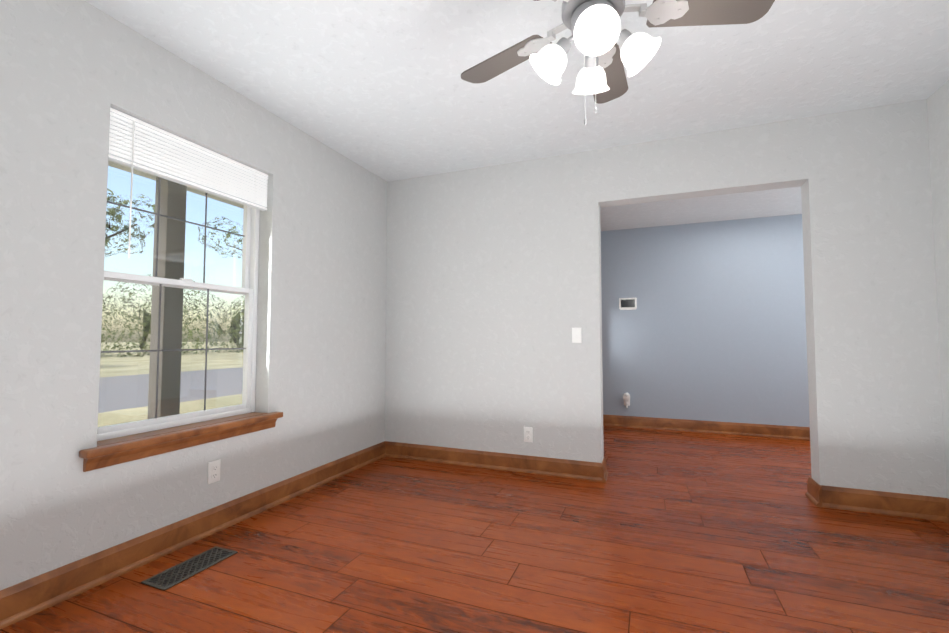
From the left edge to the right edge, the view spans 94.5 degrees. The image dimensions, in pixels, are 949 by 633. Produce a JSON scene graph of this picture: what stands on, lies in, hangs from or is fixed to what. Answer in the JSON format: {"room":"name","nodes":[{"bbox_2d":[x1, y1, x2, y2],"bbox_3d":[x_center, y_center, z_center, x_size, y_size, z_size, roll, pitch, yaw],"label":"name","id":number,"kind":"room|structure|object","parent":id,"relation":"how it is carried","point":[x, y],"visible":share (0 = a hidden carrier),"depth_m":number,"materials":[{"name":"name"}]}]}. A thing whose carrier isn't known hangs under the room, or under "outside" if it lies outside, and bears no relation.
{"room":"empty living room","nodes":[
{"label":"empty living room","id":0,"kind":"room"},
{"bbox_2d":[0,0,386,589],"bbox_3d":[-1.587,-0.091,2.171,0.200,2.440,4.120,-1,-3,22],"label":"wall","id":1,"kind":"structure","parent":0,"point":[72,72],"depth_m":1.94,"materials":[{"name":"grey paint"}]},
{"bbox_2d":[97,160,259,440],"bbox_3d":[-1.564,-0.174,2.355,0.080,1.485,0.896,-1,-3,22],"label":"window","id":2,"kind":"structure","parent":1,"relation":"in","point":[248,289],"depth_m":2.40,"materials":[{"name":"clear glass"}]},
{"bbox_2d":[108,107,267,257],"bbox_3d":[-1.471,-0.586,2.338,0.059,0.660,0.880,-1,-3,22],"label":"window blind","id":3,"kind":"object","parent":2,"relation":"attached to","point":[139,145],"visible":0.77,"depth_m":2.24,"materials":[{"name":"white plastic"}]},
{"bbox_2d":[79,412,282,471],"bbox_3d":[-1.449,0.611,2.272,0.167,0.092,1.026,-1,-3,22],"label":"window sill","id":4,"kind":"structure","parent":1,"relation":"attached to","point":[111,452],"depth_m":2.12,"materials":[{"name":"brown wood"}]},
{"bbox_2d":[0,441,385,628],"bbox_3d":[-1.471,1.065,2.096,0.030,0.125,3.770,-1,-3,22],"label":"baseboard","id":5,"kind":"structure","parent":1,"relation":"attached to","point":[20,601],"depth_m":2.04,"materials":[{"name":"brown wood"}]},
{"bbox_2d":[208,459,220,483],"bbox_3d":[-1.389,0.824,2.341,0.009,0.114,0.070,-1,-3,22],"label":"outlet","id":6,"kind":"object","parent":1,"relation":"attached to","point":[213,471],"visible":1,"depth_m":2.34,"materials":[{"name":"white plastic"}]},
{"bbox_2d":[0,426,948,632],"bbox_3d":[1.321,1.178,2.116,5.600,0.100,6.280,-1,-3,22],"label":"floor","id":7,"kind":"structure","parent":0,"point":[664,531],"depth_m":2.04,"materials":[{"name":"laminate"}]},
{"bbox_2d":[140,546,237,590],"bbox_3d":[-1.267,1.118,1.969,0.152,0.006,0.344,-1,-3,22],"label":"floor vent","id":8,"kind":"object","parent":7,"relation":"in","point":[164,580],"visible":1,"depth_m":1.95,"materials":[{"name":"grey metal"}]},
{"bbox_2d":[84,0,948,181],"bbox_3d":[1.321,-1.369,2.237,5.600,0.120,6.280,-1,-3,22],"label":"ceiling","id":9,"kind":"structure","parent":0,"point":[382,89],"depth_m":2.32,"materials":[{"name":"paint"}]},
{"bbox_2d":[461,0,774,124],"bbox_3d":[0.411,-0.974,1.487,1.093,0.740,1.055,-1,-3,22],"label":"ceiling fan","id":10,"kind":"object","parent":9,"relation":"hanging from","point":[598,37],"visible":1,"depth_m":1.45,"materials":[{"name":"silver metal"}]},
{"bbox_2d":[385,99,946,497],"bbox_3d":[1.748,-0.052,2.979,5.400,2.440,0.150,-1,-3,22],"label":"wall","id":11,"kind":"structure","parent":0,"point":[493,287],"depth_m":3.21,"materials":[{"name":"grey paint"}]},
{"bbox_2d":[385,441,601,481],"bbox_3d":[0.061,1.132,3.498,1.840,0.125,0.030,-1,-3,22],"label":"baseboard","id":12,"kind":"structure","parent":11,"relation":"attached to","point":[577,469],"depth_m":3.45,"materials":[{"name":"brown wood"}]},
{"bbox_2d":[524,427,532,441],"bbox_3d":[0.414,0.903,3.380,0.070,0.114,0.009,-1,-3,22],"label":"outlet","id":13,"kind":"object","parent":11,"relation":"attached to","point":[528,434],"visible":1,"depth_m":3.38,"materials":[{"name":"white plastic"}]},
{"bbox_2d":[572,328,581,342],"bbox_3d":[0.762,0.132,3.271,0.070,0.114,0.021,-1,-3,22],"label":"light switch","id":14,"kind":"object","parent":11,"relation":"attached to","point":[576,336],"visible":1,"depth_m":3.27,"materials":[{"name":"white plastic"}]},
{"bbox_2d":[601,457,607,481],"bbox_3d":[0.963,1.119,3.236,0.030,0.125,0.210,-1,-3,22],"label":"baseboard","id":15,"kind":"structure","parent":11,"relation":"attached to","point":[604,472],"depth_m":3.18,"materials":[{"name":"brown wood"}]},
{"bbox_2d":[805,476,821,506],"bbox_3d":[2.139,1.097,2.769,0.030,0.125,0.210,-1,-3,22],"label":"baseboard","id":16,"kind":"structure","parent":11,"relation":"attached to","point":[813,494],"depth_m":2.74,"materials":[{"name":"brown wood"}]},
{"bbox_2d":[821,485,945,521],"bbox_3d":[2.393,1.087,2.571,0.589,0.125,0.030,-1,-3,22],"label":"baseboard","id":17,"kind":"structure","parent":11,"relation":"attached to","point":[895,504],"depth_m":2.57,"materials":[{"name":"brown wood"}]},
{"bbox_2d":[600,186,801,230],"bbox_3d":[2.698,-1.174,3.792,3.795,0.119,1.960,-1,-3,22],"label":"ceiling","id":18,"kind":"structure","parent":0,"point":[764,203],"depth_m":4.41,"materials":[{"name":"paint"}]},
{"bbox_2d":[601,214,809,426],"bbox_3d":[3.190,0.030,4.702,3.995,2.440,0.200,-1,-3,22],"label":"wall","id":19,"kind":"structure","parent":0,"point":[712,327],"depth_m":4.84,"materials":[{"name":"blue paint"}]},
{"bbox_2d":[619,298,636,309],"bbox_3d":[1.800,-0.161,5.145,0.196,0.140,0.021,-1,-3,22],"label":"thermostat panel","id":20,"kind":"object","parent":19,"relation":"attached to","point":[627,303],"visible":1,"depth_m":5.14,"materials":[{"name":"white plastic"}]},
{"bbox_2d":[603,414,809,439],"bbox_3d":[3.055,1.183,4.577,3.795,0.125,0.030,-1,-3,22],"label":"baseboard","id":21,"kind":"structure","parent":19,"relation":"attached to","point":[766,430],"depth_m":4.77,"materials":[{"name":"brown wood"}]},
{"bbox_2d":[927,80,948,498],"bbox_3d":[2.008,-0.163,0.662,0.150,2.440,3.970,-1,-3,22],"label":"wall","id":22,"kind":"structure","parent":0,"point":[938,112],"depth_m":2.48,"materials":[{"name":"grey paint"}]},
{"bbox_2d":[944,498,948,523],"bbox_3d":[1.962,0.999,0.732,0.030,0.125,3.770,-1,-3,22],"label":"baseboard","id":23,"kind":"structure","parent":22,"relation":"attached to","point":[946,519],"depth_m":2.45,"materials":[{"name":"brown wood"}]},
{"label":"outside","id":24,"kind":"structure","parent":0,"visible":0},
{"bbox_2d":[98,342,242,440],"bbox_3d":[-48.641,2.326,18.788,220.000,0.200,320.000,-1,-3,22],"label":"ground","id":25,"kind":"structure","parent":24,"point":[125,392],"depth_m":13.20,"materials":[{"name":"grey asphalt"}]},
{"bbox_2d":[105,188,154,256],"bbox_3d":[-15.824,-2.159,15.323,7.644,8.445,6.554,-1,-3,22],"label":"tree","id":26,"kind":"object","parent":25,"relation":"on","point":[117,219],"depth_m":16.19,"materials":[{"name":"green plant"}]},
{"bbox_2d":[148,177,186,431],"bbox_3d":[-2.730,0.102,3.888,0.260,2.820,0.260,-1,-3,22],"label":"porch post","id":27,"kind":"object","parent":25,"relation":"on","point":[165,325],"depth_m":3.84,"materials":[{"name":"grey paint"}]},
{"bbox_2d":[108,161,243,208],"bbox_3d":[-2.279,-1.403,3.403,1.950,0.140,8.380,-1,-3,22],"label":"porch roof","id":28,"kind":"structure","parent":27,"relation":"on","point":[143,174],"depth_m":4.35,"materials":[{"name":"white"}]},
{"bbox_2d":[100,274,244,357],"bbox_3d":[-28.816,0.314,30.616,12.463,8.714,121.993,-1,-3,22],"label":"treeline","id":29,"kind":"object","parent":25,"relation":"on","point":[240,328],"depth_m":36.45,"materials":[{"name":"green plant"}]},
{"bbox_2d":[198,216,242,257],"bbox_3d":[-10.374,-2.060,26.394,9.326,9.304,8.056,-1,-3,22],"label":"tree","id":30,"kind":"object","parent":25,"relation":"on","point":[227,237],"depth_m":25.11,"materials":[{"name":"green plant"}]},
{"bbox_3d":[1.774,0.971,5.108,0.070,0.114,0.009,-1,-3,22],"label":"outlet","id":31,"kind":"object","parent":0,"visible":0},
{"bbox_2d":[623,393,629,407],"bbox_3d":[1.762,0.961,5.078,0.082,0.176,0.056,-1,-3,22],"label":"plug-in device","id":32,"kind":"object","parent":31,"relation":"attached to","point":[626,397],"visible":0.94,"depth_m":5.07,"materials":[{"name":"white plastic"}]}
]}

